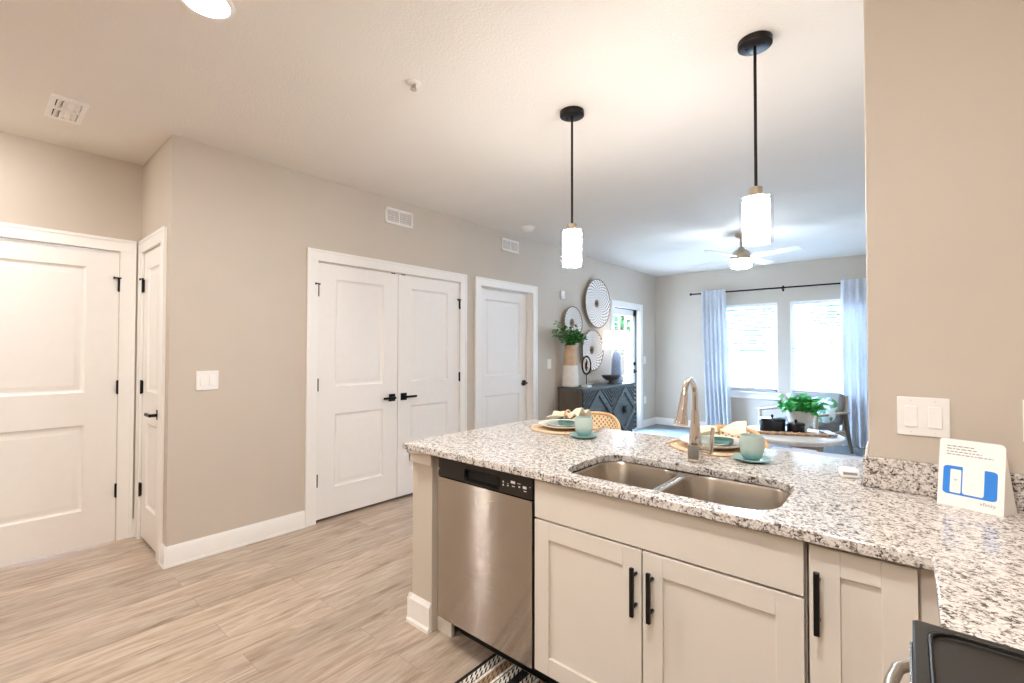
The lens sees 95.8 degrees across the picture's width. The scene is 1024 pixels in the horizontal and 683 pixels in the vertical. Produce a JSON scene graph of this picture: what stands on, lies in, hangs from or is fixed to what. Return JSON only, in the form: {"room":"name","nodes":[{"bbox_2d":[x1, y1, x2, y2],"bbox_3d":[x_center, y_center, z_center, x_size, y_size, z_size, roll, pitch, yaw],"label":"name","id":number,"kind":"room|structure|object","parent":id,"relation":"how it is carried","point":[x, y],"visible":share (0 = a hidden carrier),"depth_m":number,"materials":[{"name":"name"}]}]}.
{"room":"kitchen","nodes":[
{"label":"kitchen","id":0,"kind":"room"},
{"bbox_2d":[0,131,142,540],"bbox_3d":[-3.611,0.041,2.523,0.120,2.740,2.715,-1,-1,40],"label":"wall","id":1,"kind":"structure","parent":0,"point":[43,184],"depth_m":3.16,"materials":[{"name":"beige paint"}]},
{"bbox_2d":[0,222,136,567],"bbox_3d":[-3.163,0.337,2.999,0.169,2.165,1.106,-1,-1,40],"label":"door","id":2,"kind":"structure","parent":1,"relation":"in","point":[60,308],"depth_m":3.12,"materials":[{"name":"white paint"}]},
{"bbox_2d":[132,518,133,536],"bbox_3d":[-3.599,1.344,2.412,0.018,0.130,2.600,-1,-1,40],"label":"baseboard","id":3,"kind":"structure","parent":1,"relation":"attached to","point":[133,518],"depth_m":3.38,"materials":[{"name":"white paint"}]},
{"bbox_2d":[140,141,166,529],"bbox_3d":[-2.471,0.055,3.259,0.661,2.740,0.115,-1,-1,40],"label":"wall","id":4,"kind":"structure","parent":0,"point":[154,185],"depth_m":3.22,"materials":[{"name":"beige paint"}]},
{"bbox_2d":[134,226,166,564],"bbox_3d":[-2.471,0.342,3.219,0.681,2.165,0.168,-1,-1,40],"label":"door","id":5,"kind":"structure","parent":4,"relation":"in","point":[151,304],"depth_m":3.22,"materials":[{"name":"white paint"}]},
{"bbox_2d":[159,543,166,568],"bbox_3d":[-2.466,1.359,3.143,0.792,0.130,0.018,-1,-1,40],"label":"baseboard","id":6,"kind":"structure","parent":4,"relation":"attached to","point":[162,546],"depth_m":2.90,"materials":[{"name":"white paint"}]},
{"bbox_2d":[0,428,637,682],"bbox_3d":[0.924,1.476,3.448,5.900,0.080,10.350,-1,-1,40],"label":"floor","id":7,"kind":"structure","parent":0,"point":[325,601],"depth_m":2.38,"materials":[{"name":"brown wood"}]},
{"bbox_2d":[437,457,554,682],"bbox_3d":[0.021,0.973,2.223,0.660,0.879,0.601,-1,-1,40],"label":"dishwasher","id":8,"kind":"object","parent":7,"relation":"on","point":[486,553],"visible":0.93,"depth_m":1.94,"materials":[{"name":"silver metal"}]},
{"bbox_2d":[455,653,544,682],"bbox_3d":[0.060,1.393,1.469,1.000,0.011,0.746,-1,-1,40],"label":"kitchen rug","id":9,"kind":"object","parent":7,"relation":"on","point":[495,669],"visible":1,"depth_m":1.94,"materials":[{"name":"fabric"}]},
{"bbox_2d":[573,411,620,429],"bbox_3d":[0.463,0.953,2.985,0.424,0.951,0.467,-1,-1,40],"label":"counter stool","id":10,"kind":"object","parent":7,"relation":"on","point":[600,419],"visible":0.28,"depth_m":3.13,"materials":[{"name":"wicker"}]},
{"bbox_2d":[535,479,809,682],"bbox_3d":[0.608,0.965,1.706,0.895,0.879,0.645,-1,-1,40],"label":"base cabinet","id":11,"kind":"object","parent":7,"relation":"on","point":[626,591],"visible":0.99,"depth_m":1.46,"materials":[{"name":"beige paint"}]},
{"bbox_2d":[714,424,770,448],"bbox_3d":[1.110,0.944,2.434,0.424,0.951,0.467,-1,-1,40],"label":"counter stool","id":12,"kind":"object","parent":7,"relation":"on","point":[749,430],"visible":0.13,"depth_m":2.57,"materials":[{"name":"beige wicker"}]},
{"bbox_2d":[632,424,865,456],"bbox_3d":[3.339,1.475,5.664,4.800,0.006,3.556,-1,-1,40],"label":"floor","id":13,"kind":"structure","parent":7,"relation":"on","point":[656,429],"depth_m":7.47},
{"bbox_2d":[558,382,635,431],"bbox_3d":[1.258,1.052,6.553,0.428,0.875,1.521,-1,-1,40],"label":"sideboard","id":14,"kind":"object","parent":13,"relation":"on","point":[617,399],"visible":0.66,"depth_m":6.35,"materials":[{"name":"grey wood"}]},
{"bbox_2d":[562,345,578,387],"bbox_3d":[0.776,0.329,6.159,0.224,0.555,0.224,-1,-1,40],"label":"vase","id":15,"kind":"object","parent":14,"relation":"on","point":[570,378],"visible":1,"depth_m":6.08,"materials":[{"name":"beige ceramic"}]},
{"bbox_2d":[552,321,587,344],"bbox_3d":[0.760,-0.053,6.068,0.740,0.416,0.280,1,-1,-38],"label":"leafy branches","id":16,"kind":"object","parent":15,"relation":"in","point":[575,334],"visible":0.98,"depth_m":6.06,"materials":[{"name":"green plant"}]},
{"bbox_2d":[581,356,591,386],"bbox_3d":[0.992,0.397,6.164,0.107,0.418,0.100,-1,-1,40],"label":"ring sculpture","id":17,"kind":"object","parent":14,"relation":"on","point":[588,361],"visible":1,"depth_m":6.16,"materials":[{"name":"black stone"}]},
{"bbox_2d":[602,375,619,383],"bbox_3d":[1.447,0.555,6.772,0.276,0.125,0.276,-1,-1,40],"label":"footed bowl","id":18,"kind":"object","parent":14,"relation":"on","point":[610,378],"visible":1,"depth_m":6.70,"materials":[{"name":"black ceramic"}]},
{"bbox_2d":[602,327,630,382],"bbox_3d":[1.577,0.204,6.984,0.430,0.836,0.430,-1,-1,40],"label":"table lamp","id":19,"kind":"object","parent":14,"relation":"on","point":[616,339],"visible":0.92,"depth_m":6.85,"materials":[{"name":"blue fabric"}]},
{"bbox_2d":[747,425,845,451],"bbox_3d":[3.026,1.238,5.084,1.050,0.460,1.050,-1,-1,40],"label":"coffee table","id":20,"kind":"object","parent":13,"relation":"on","point":[818,444],"visible":0.27,"depth_m":4.71,"materials":[{"name":"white wood"}]},
{"bbox_2d":[753,429,837,436],"bbox_3d":[2.984,0.986,5.051,0.920,0.040,0.272,0,-1,16],"label":"tray","id":21,"kind":"object","parent":20,"relation":"on","point":[822,433],"visible":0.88,"depth_m":4.93,"materials":[{"name":"brown wood"}]},
{"bbox_2d":[759,414,785,432],"bbox_3d":[2.889,0.901,5.134,0.258,0.184,0.258,-1,-1,40],"label":"canister","id":22,"kind":"object","parent":21,"relation":"on","point":[766,423],"visible":0.94,"depth_m":5.04,"materials":[{"name":"black metal"}]},
{"bbox_2d":[786,419,804,432],"bbox_3d":[3.089,0.920,5.036,0.176,0.144,0.176,-1,-1,40],"label":"canister","id":23,"kind":"object","parent":21,"relation":"on","point":[795,427],"visible":0.98,"depth_m":4.97,"materials":[{"name":"black metal"}]},
{"bbox_2d":[776,393,830,430],"bbox_3d":[3.310,0.798,5.253,0.542,0.425,0.556,0,-1,6],"label":"potted plant","id":24,"kind":"object","parent":20,"relation":"on","point":[802,408],"visible":0.98,"depth_m":5.17,"materials":[{"name":"green plant"}]},
{"bbox_2d":[757,390,853,453],"bbox_3d":[3.975,1.095,6.293,0.817,0.800,0.820,1,-1,-27],"label":"armchair","id":25,"kind":"object","parent":13,"relation":"on","point":[841,418],"visible":0.41,"depth_m":6.09,"materials":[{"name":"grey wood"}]},
{"bbox_2d":[781,416,838,431],"bbox_3d":[3.896,1.125,6.254,0.640,0.130,0.670,1,-1,-27],"label":"seat cushion","id":26,"kind":"object","parent":25,"relation":"on","point":[833,426],"depth_m":6.01,"materials":[{"name":"grey fabric"}]},
{"bbox_2d":[790,390,844,425],"bbox_3d":[4.205,0.908,6.411,0.198,0.422,0.690,1,-1,-27],"label":"cushion","id":27,"kind":"object","parent":25,"relation":"on","point":[839,420],"depth_m":6.13,"materials":[{"name":"grey fabric"}]},
{"bbox_2d":[812,397,837,422],"bbox_3d":[4.011,0.886,5.998,0.164,0.320,0.371,1,-1,-26],"label":"throw pillow","id":28,"kind":"object","parent":25,"relation":"on","point":[832,409],"visible":0.64,"depth_m":5.88,"materials":[{"name":"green fabric"}]},
{"bbox_2d":[771,446,862,460],"bbox_3d":[2.702,1.078,2.825,1.878,0.700,0.960,-1,-1,40],"label":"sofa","id":29,"kind":"object","parent":7,"relation":"on","point":[807,451],"visible":0.08,"depth_m":3.03,"materials":[{"name":"grey fabric"}]},
{"bbox_2d":[808,543,939,682],"bbox_3d":[1.052,0.960,1.327,0.265,0.879,0.645,-1,-1,40],"label":"base cabinet","id":30,"kind":"object","parent":7,"relation":"on","point":[862,608],"visible":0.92,"depth_m":1.14,"materials":[{"name":"beige paint"}]},
{"bbox_2d":[883,620,1023,682],"bbox_3d":[0.657,0.914,0.256,0.731,0.932,0.771,-1,-1,40],"label":"range","id":31,"kind":"object","parent":7,"relation":"on","point":[937,654],"visible":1,"depth_m":0.67,"materials":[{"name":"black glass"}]},
{"bbox_3d":[1.072,0.949,0.690,0.664,0.879,0.421,-1,-1,40],"label":"base cabinet","id":32,"kind":"object","parent":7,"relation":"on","visible":0},
{"bbox_2d":[403,419,1023,649],"bbox_3d":[0.663,0.506,1.694,2.597,0.031,1.396,-1,-1,40],"label":"countertop","id":33,"kind":"structure","parent":32,"relation":"on","point":[975,559],"depth_m":1.35,"materials":[{"name":"white stone"}]},
{"bbox_2d":[531,424,598,434],"bbox_3d":[0.306,0.502,2.685,0.397,0.008,0.397,-1,-1,40],"label":"placemat","id":34,"kind":"object","parent":33,"relation":"on","point":[537,427],"visible":0.49,"depth_m":2.60,"materials":[{"name":"beige wicker"}]},
{"bbox_2d":[539,419,574,429],"bbox_3d":[0.306,0.485,2.685,0.306,0.026,0.306,-1,-1,40],"label":"dinner plate","id":35,"kind":"object","parent":34,"relation":"on","point":[543,422],"visible":0.49,"depth_m":2.65,"materials":[{"name":"white ceramic"}]},
{"bbox_2d":[546,420,573,426],"bbox_3d":[0.296,0.482,2.690,0.196,0.020,0.196,-1,-1,40],"label":"salad plate","id":36,"kind":"object","parent":35,"relation":"on","point":[554,423],"visible":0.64,"depth_m":2.71,"materials":[{"name":"white ceramic"}]},
{"bbox_2d":[557,420,574,426],"bbox_3d":[0.309,0.471,2.637,0.104,0.030,0.104,-1,-1,40],"label":"bowl","id":37,"kind":"object","parent":36,"relation":"on","point":[568,423],"visible":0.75,"depth_m":2.63,"materials":[{"name":"teal ceramic"}]},
{"bbox_2d":[546,408,593,418],"bbox_3d":[0.329,0.416,2.660,0.188,0.092,0.211,1,-1,-42],"label":"napkin","id":38,"kind":"object","parent":36,"relation":"on","point":[578,411],"visible":0.98,"depth_m":2.65,"materials":[{"name":"beige fabric"}]},
{"bbox_2d":[570,432,597,438],"bbox_3d":[0.376,0.494,2.426,0.148,0.016,0.148,-1,-1,40],"label":"saucer","id":39,"kind":"object","parent":33,"relation":"on","point":[573,434],"visible":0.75,"depth_m":2.42,"materials":[{"name":"teal ceramic"}]},
{"bbox_2d":[574,416,592,436],"bbox_3d":[0.376,0.447,2.427,0.096,0.100,0.096,-1,-1,40],"label":"cup","id":40,"kind":"object","parent":39,"relation":"on","point":[583,425],"visible":0.98,"depth_m":2.39,"materials":[{"name":"ceramic"}]},
{"bbox_2d":[572,461,790,509],"bbox_3d":[0.583,0.619,1.679,0.754,0.195,0.432,-1,-1,40],"label":"sink","id":41,"kind":"object","parent":33,"relation":"in","point":[732,493],"visible":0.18,"depth_m":1.78,"materials":[{"name":"metal"}]},
{"bbox_2d":[674,377,714,462],"bbox_3d":[0.725,0.319,1.835,0.108,0.348,0.214,-1,-1,40],"label":"kitchen faucet","id":42,"kind":"object","parent":33,"relation":"on","point":[696,449],"visible":1,"depth_m":1.88,"materials":[{"name":"silver metal"}]},
{"bbox_2d":[669,439,740,456],"bbox_3d":[0.951,0.495,2.182,0.397,0.008,0.397,-1,-1,40],"label":"placemat","id":43,"kind":"object","parent":33,"relation":"on","point":[680,445],"visible":0.33,"depth_m":2.09,"materials":[{"name":"beige wicker"}]},
{"bbox_2d":[679,435,738,448],"bbox_3d":[0.951,0.477,2.182,0.306,0.026,0.306,-1,-1,40],"label":"dinner plate","id":44,"kind":"object","parent":43,"relation":"on","point":[685,438],"visible":0.36,"depth_m":2.20,"materials":[{"name":"white ceramic"}]},
{"bbox_2d":[701,436,733,445],"bbox_3d":[0.940,0.474,2.182,0.196,0.020,0.196,-1,-1,40],"label":"salad plate","id":45,"kind":"object","parent":44,"relation":"on","point":[705,439],"visible":0.29,"depth_m":2.20,"materials":[{"name":"white ceramic"}]},
{"bbox_2d":[700,421,746,435],"bbox_3d":[0.981,0.409,2.166,0.211,0.092,0.188,0,-1,28],"label":"napkin","id":46,"kind":"object","parent":45,"relation":"on","point":[738,427],"visible":0.85,"depth_m":2.13,"materials":[{"name":"beige fabric"}]},
{"bbox_2d":[714,437,733,445],"bbox_3d":[0.970,0.464,2.138,0.104,0.030,0.104,-1,-1,40],"label":"bowl","id":47,"kind":"object","parent":45,"relation":"on","point":[717,440],"visible":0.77,"depth_m":2.12,"materials":[{"name":"teal ceramic"}]},
{"bbox_2d":[732,453,771,462],"bbox_3d":[0.994,0.486,1.916,0.148,0.016,0.148,-1,-1,40],"label":"saucer","id":48,"kind":"object","parent":33,"relation":"on","point":[738,456],"visible":0.7,"depth_m":1.90,"materials":[{"name":"teal ceramic"}]},
{"bbox_2d":[739,433,764,460],"bbox_3d":[0.994,0.439,1.917,0.096,0.100,0.096,-1,-1,40],"label":"cup","id":49,"kind":"object","parent":48,"relation":"on","point":[752,446],"visible":0.99,"depth_m":1.88,"materials":[{"name":"ceramic"}]},
{"bbox_2d":[838,466,859,478],"bbox_3d":[1.225,0.465,1.682,0.060,0.052,0.060,0,-1,26],"label":"puck","id":50,"kind":"object","parent":33,"relation":"on","point":[847,472],"visible":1,"depth_m":1.66,"materials":[{"name":"white plastic"}]},
{"bbox_2d":[937,438,1016,516],"bbox_3d":[1.351,0.389,1.349,0.074,0.194,0.152,1,-1,-31],"label":"card","id":51,"kind":"object","parent":33,"relation":"on","point":[974,476],"visible":1,"depth_m":1.33,"materials":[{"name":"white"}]},
{"bbox_2d":[163,135,655,546],"bbox_3d":[0.207,0.105,5.799,0.115,2.740,7.456,-1,-1,40],"label":"wall","id":52,"kind":"structure","parent":0,"point":[240,228],"depth_m":3.37,"materials":[{"name":"beige paint"}]},
{"bbox_2d":[196,371,218,390],"bbox_3d":[-2.027,0.259,3.079,0.012,0.128,0.130,-1,-1,40],"label":"light switch","id":53,"kind":"object","parent":52,"relation":"attached to","point":[205,380],"visible":1,"depth_m":3.08,"materials":[{"name":"white plastic"}]},
{"bbox_2d":[304,247,466,527],"bbox_3d":[-1.070,0.363,4.258,0.168,2.165,1.714,-1,-1,40],"label":"door","id":54,"kind":"structure","parent":52,"relation":"in","point":[382,347],"depth_m":4.06,"materials":[{"name":"white paint"}]},
{"bbox_2d":[385,206,412,228],"bbox_3d":[-1.038,-1.140,4.259,0.012,0.144,0.306,-1,-1,40],"label":"air vent","id":55,"kind":"object","parent":52,"relation":"in","point":[392,216],"visible":1,"depth_m":4.25,"materials":[{"name":"white plastic"}]},
{"bbox_2d":[387,209,410,224],"bbox_3d":[-1.039,-1.140,4.260,0.005,0.100,0.262,-1,-1,40],"label":"grille","id":56,"kind":"object","parent":55,"relation":"attached to","point":[394,216],"depth_m":4.25,"materials":[{"name":"white metal"}]},
{"bbox_2d":[163,417,655,569],"bbox_3d":[0.249,1.409,5.727,0.018,0.130,7.472,-1,-1,40],"label":"baseboard","id":57,"kind":"structure","parent":52,"relation":"attached to","point":[185,552],"depth_m":3.19,"materials":[{"name":"white paint"}]},
{"bbox_2d":[474,276,537,428],"bbox_3d":[-0.085,0.385,5.437,0.136,2.165,1.101,-1,-1,40],"label":"door","id":58,"kind":"structure","parent":52,"relation":"in","point":[506,321],"depth_m":5.48,"materials":[{"name":"white paint"}]},
{"bbox_2d":[501,237,518,253],"bbox_3d":[-0.022,-1.128,5.451,0.012,0.144,0.309,-1,-1,40],"label":"air vent","id":59,"kind":"object","parent":52,"relation":"in","point":[508,245],"visible":1,"depth_m":5.45,"materials":[{"name":"white plastic"}]},
{"bbox_2d":[503,240,516,250],"bbox_3d":[-0.022,-1.128,5.452,0.005,0.100,0.265,-1,-1,40],"label":"grille","id":60,"kind":"object","parent":59,"relation":"attached to","point":[508,245],"depth_m":5.45,"materials":[{"name":"white metal"}]},
{"bbox_2d":[547,359,550,368],"bbox_3d":[0.487,0.293,6.026,0.012,0.125,0.085,-1,-1,40],"label":"light switch","id":61,"kind":"object","parent":52,"relation":"attached to","point":[548,360],"visible":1,"depth_m":6.01,"materials":[{"name":"white plastic"}]},
{"bbox_2d":[560,290,564,298],"bbox_3d":[0.682,-0.629,6.254,0.032,0.115,0.085,-1,-1,40],"label":"wall sensor","id":62,"kind":"object","parent":52,"relation":"attached to","point":[562,293],"visible":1,"depth_m":6.23,"materials":[{"name":"white plastic"}]},
{"bbox_2d":[564,306,582,337],"bbox_3d":[0.827,-0.254,6.390,0.064,0.466,0.466,-1,-1,40],"label":"wall basket","id":63,"kind":"object","parent":52,"relation":"attached to","point":[572,316],"visible":0.7,"depth_m":6.41,"materials":[{"name":"wicker"}]},
{"bbox_2d":[582,329,603,370],"bbox_3d":[1.170,0.127,6.787,0.064,0.606,0.606,-1,-1,40],"label":"wall basket","id":64,"kind":"object","parent":52,"relation":"attached to","point":[592,347],"visible":0.83,"depth_m":6.82,"materials":[{"name":"wicker"}]},
{"bbox_2d":[585,279,609,327],"bbox_3d":[1.265,-0.566,6.909,0.064,0.740,0.740,-1,-1,40],"label":"wall basket","id":65,"kind":"object","parent":52,"relation":"attached to","point":[597,298],"visible":1,"depth_m":6.92,"materials":[{"name":"wicker"}]},
{"bbox_2d":[611,300,642,428],"bbox_3d":[1.890,0.429,7.751,0.136,2.165,1.116,-1,-1,40],"label":"door","id":66,"kind":"structure","parent":52,"relation":"in","point":[636,375],"depth_m":8.07,"materials":[{"name":"white paint"}]},
{"bbox_2d":[0,0,865,275],"bbox_3d":[0.929,-1.354,3.497,5.900,0.100,10.350,-1,-1,40],"label":"ceiling","id":67,"kind":"structure","parent":0,"point":[663,142],"depth_m":2.53,"materials":[{"name":"paint"}]},
{"bbox_2d":[44,93,88,124],"bbox_3d":[-2.542,-1.319,2.639,0.346,0.013,0.152,-1,-1,40],"label":"ceiling vent","id":68,"kind":"object","parent":67,"relation":"in","point":[59,107],"visible":1,"depth_m":2.62,"materials":[{"name":"white plastic"}]},
{"bbox_2d":[180,0,234,19],"bbox_3d":[-1.200,-1.331,1.817,0.196,0.011,0.196,-1,-1,40],"label":"recessed light","id":69,"kind":"object","parent":67,"relation":"in","point":[213,9],"visible":1,"depth_m":1.84,"materials":[{"name":"white plastic"}]},
{"bbox_2d":[406,79,420,91],"bbox_3d":[-0.505,-1.308,2.372,0.074,0.036,0.074,-1,-1,40],"label":"sprinkler head","id":70,"kind":"object","parent":67,"relation":"attached to","point":[413,83],"visible":1,"depth_m":2.36},
{"bbox_2d":[521,225,534,231],"bbox_3d":[0.179,-1.252,5.157,0.150,0.048,0.150,-1,-1,40],"label":"smoke detector","id":71,"kind":"object","parent":67,"relation":"attached to","point":[527,228],"visible":1,"depth_m":5.11,"materials":[{"name":"white plastic"}]},
{"bbox_2d":[560,106,583,266],"bbox_3d":[0.344,-0.875,2.651,0.138,0.888,0.138,-1,-1,40],"label":"pendant light","id":72,"kind":"object","parent":67,"relation":"hanging from","point":[571,236],"visible":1,"depth_m":2.61,"materials":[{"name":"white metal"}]},
{"bbox_2d":[563,230,580,266],"bbox_3d":[0.343,-0.532,2.645,0.106,0.196,0.106,-1,-1,40],"label":"diffuser","id":73,"kind":"object","parent":72,"relation":"attached to","point":[571,238],"depth_m":2.60,"materials":[{"name":"white glass"}]},
{"bbox_2d":[692,232,802,268],"bbox_3d":[2.693,-1.064,5.437,1.001,0.404,1.001,0,-1,11],"label":"ceiling fan","id":74,"kind":"object","parent":67,"relation":"hanging from","point":[741,258],"visible":0.98,"depth_m":5.34,"materials":[{"name":"silver metal"}]},
{"bbox_2d":[738,30,772,244],"bbox_3d":[1.073,-0.880,2.037,0.138,0.896,0.138,-1,-1,40],"label":"pendant light","id":75,"kind":"object","parent":67,"relation":"hanging from","point":[756,208],"visible":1,"depth_m":2.01,"materials":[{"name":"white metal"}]},
{"bbox_2d":[743,196,769,244],"bbox_3d":[1.072,-0.530,2.031,0.106,0.193,0.106,-1,-1,40],"label":"diffuser","id":76,"kind":"object","parent":75,"relation":"attached to","point":[756,209],"depth_m":1.99,"materials":[{"name":"white glass"}]},
{"bbox_2d":[412,456,687,631],"bbox_3d":[0.406,0.969,2.019,1.817,0.882,0.680,-1,-1,40],"label":"wall","id":77,"kind":"structure","parent":0,"point":[425,477],"depth_m":2.28,"materials":[{"name":"beige paint"}]},
{"bbox_2d":[406,592,431,634],"bbox_3d":[0.396,1.340,2.021,1.841,0.140,0.728,-1,-1,40],"label":"baseboard","id":78,"kind":"structure","parent":77,"relation":"attached to","point":[419,610],"depth_m":2.28,"materials":[{"name":"white paint"}]},
{"bbox_2d":[407,450,433,465],"bbox_3d":[-0.234,0.574,2.562,0.190,0.076,0.708,-1,-1,40],"label":"trim","id":79,"kind":"structure","parent":77,"relation":"attached to","point":[417,457],"depth_m":2.29,"materials":[{"name":"beige paint"}]},
{"bbox_2d":[655,254,865,429],"bbox_3d":[4.497,0.136,7.130,4.915,2.740,0.140,-1,-1,40],"label":"wall","id":80,"kind":"structure","parent":0,"point":[679,334],"depth_m":7.76,"materials":[{"name":"beige paint"}]},
{"bbox_2d":[656,417,705,426],"bbox_3d":[4.487,1.439,7.010,4.800,0.130,0.018,-1,-1,40],"label":"baseboard","id":81,"kind":"structure","parent":80,"relation":"attached to","point":[659,420],"depth_m":8.40,"materials":[{"name":"white paint"}]},
{"bbox_2d":[726,302,781,399],"bbox_3d":[3.871,0.157,7.625,1.010,1.542,0.160,-1,-1,40],"label":"window","id":82,"kind":"structure","parent":80,"relation":"in","point":[768,394],"depth_m":7.44,"materials":[{"name":"white plastic"}]},
{"bbox_2d":[726,303,776,389],"bbox_3d":[3.864,0.082,7.617,0.886,1.372,0.047,-1,-1,40],"label":"window blind","id":83,"kind":"object","parent":82,"relation":"attached to","point":[769,304],"visible":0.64,"depth_m":7.55,"materials":[{"name":"white plastic"}]},
{"bbox_2d":[690,282,840,295],"bbox_3d":[4.317,-0.834,7.138,3.080,0.090,0.110,-1,-1,40],"label":"curtain rod","id":84,"kind":"object","parent":80,"relation":"attached to","point":[782,287],"visible":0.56,"depth_m":7.23,"materials":[{"name":"black metal"}]},
{"bbox_2d":[701,289,731,425],"bbox_3d":[3.432,0.317,7.775,0.481,2.373,0.122,-1,-1,40],"label":"curtain","id":85,"kind":"object","parent":84,"relation":"hanging from","point":[714,309],"visible":0.98,"depth_m":7.76,"materials":[{"name":"blue fabric"}]},
{"bbox_2d":[840,278,867,447],"bbox_3d":[4.998,0.296,6.438,0.743,2.373,0.122,-1,-1,40],"label":"curtain","id":86,"kind":"object","parent":84,"relation":"hanging from","point":[853,296],"visible":0.48,"depth_m":6.55,"materials":[{"name":"blue fabric"}]},
{"bbox_2d":[787,299,840,397],"bbox_3d":[4.699,0.147,6.919,1.014,1.542,0.160,-1,-1,40],"label":"window","id":87,"kind":"structure","parent":80,"relation":"in","point":[791,311],"depth_m":7.19,"materials":[{"name":"white plastic"}]},
{"bbox_2d":[791,300,840,392],"bbox_3d":[4.692,0.072,6.911,0.890,1.372,0.047,-1,-1,40],"label":"window blind","id":88,"kind":"object","parent":87,"relation":"attached to","point":[823,301],"visible":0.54,"depth_m":6.98,"materials":[{"name":"white plastic"}]},
{"bbox_2d":[863,0,1023,473],"bbox_3d":[1.773,0.028,1.193,1.353,2.740,0.140,-1,-1,40],"label":"wall","id":89,"kind":"structure","parent":0,"point":[944,79],"depth_m":1.46,"materials":[{"name":"beige paint"}]},
{"bbox_2d":[865,442,867,455],"bbox_3d":[1.251,0.424,1.631,0.016,0.132,0.139,-1,-1,40],"label":"trim","id":90,"kind":"structure","parent":89,"relation":"attached to","point":[866,449],"depth_m":1.58,"materials":[{"name":"white paint"}]},
{"bbox_2d":[897,396,950,437],"bbox_3d":[1.315,0.241,1.479,0.128,0.124,0.012,-1,-1,40],"label":"light switch","id":91,"kind":"object","parent":89,"relation":"attached to","point":[917,416],"visible":0.97,"depth_m":1.48,"materials":[{"name":"white plastic"}]},
{"bbox_2d":[863,455,1023,510],"bbox_3d":[1.504,0.434,1.307,0.815,0.102,0.022,-1,-1,40],"label":"backsplash","id":92,"kind":"structure","parent":89,"relation":"attached to","point":[914,477],"depth_m":1.49,"materials":[{"name":"stone"}]},
{"bbox_2d":[1023,400,1023,441],"bbox_3d":[1.528,0.229,1.297,0.128,0.124,0.012,-1,-1,40],"label":"light switch","id":93,"kind":"object","parent":89,"relation":"attached to","point":[1023,400],"visible":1,"depth_m":1.34,"materials":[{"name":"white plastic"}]},
{"label":"outside","id":94,"kind":"structure","parent":0,"visible":0},
{"bbox_2d":[627,372,840,391],"bbox_3d":[8.435,1.852,12.249,32.000,0.100,32.000,-1,-1,40],"label":"ground","id":95,"kind":"structure","parent":94,"point":[628,373],"depth_m":22.45,"materials":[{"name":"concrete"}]},
{"bbox_2d":[615,315,630,381],"bbox_3d":[3.340,-0.376,14.708,3.063,4.438,2.914,-1,-1,40],"label":"tree","id":96,"kind":"object","parent":95,"relation":"on","point":[622,318],"visible":0.03,"depth_m":14.55,"materials":[{"name":"green plant"}]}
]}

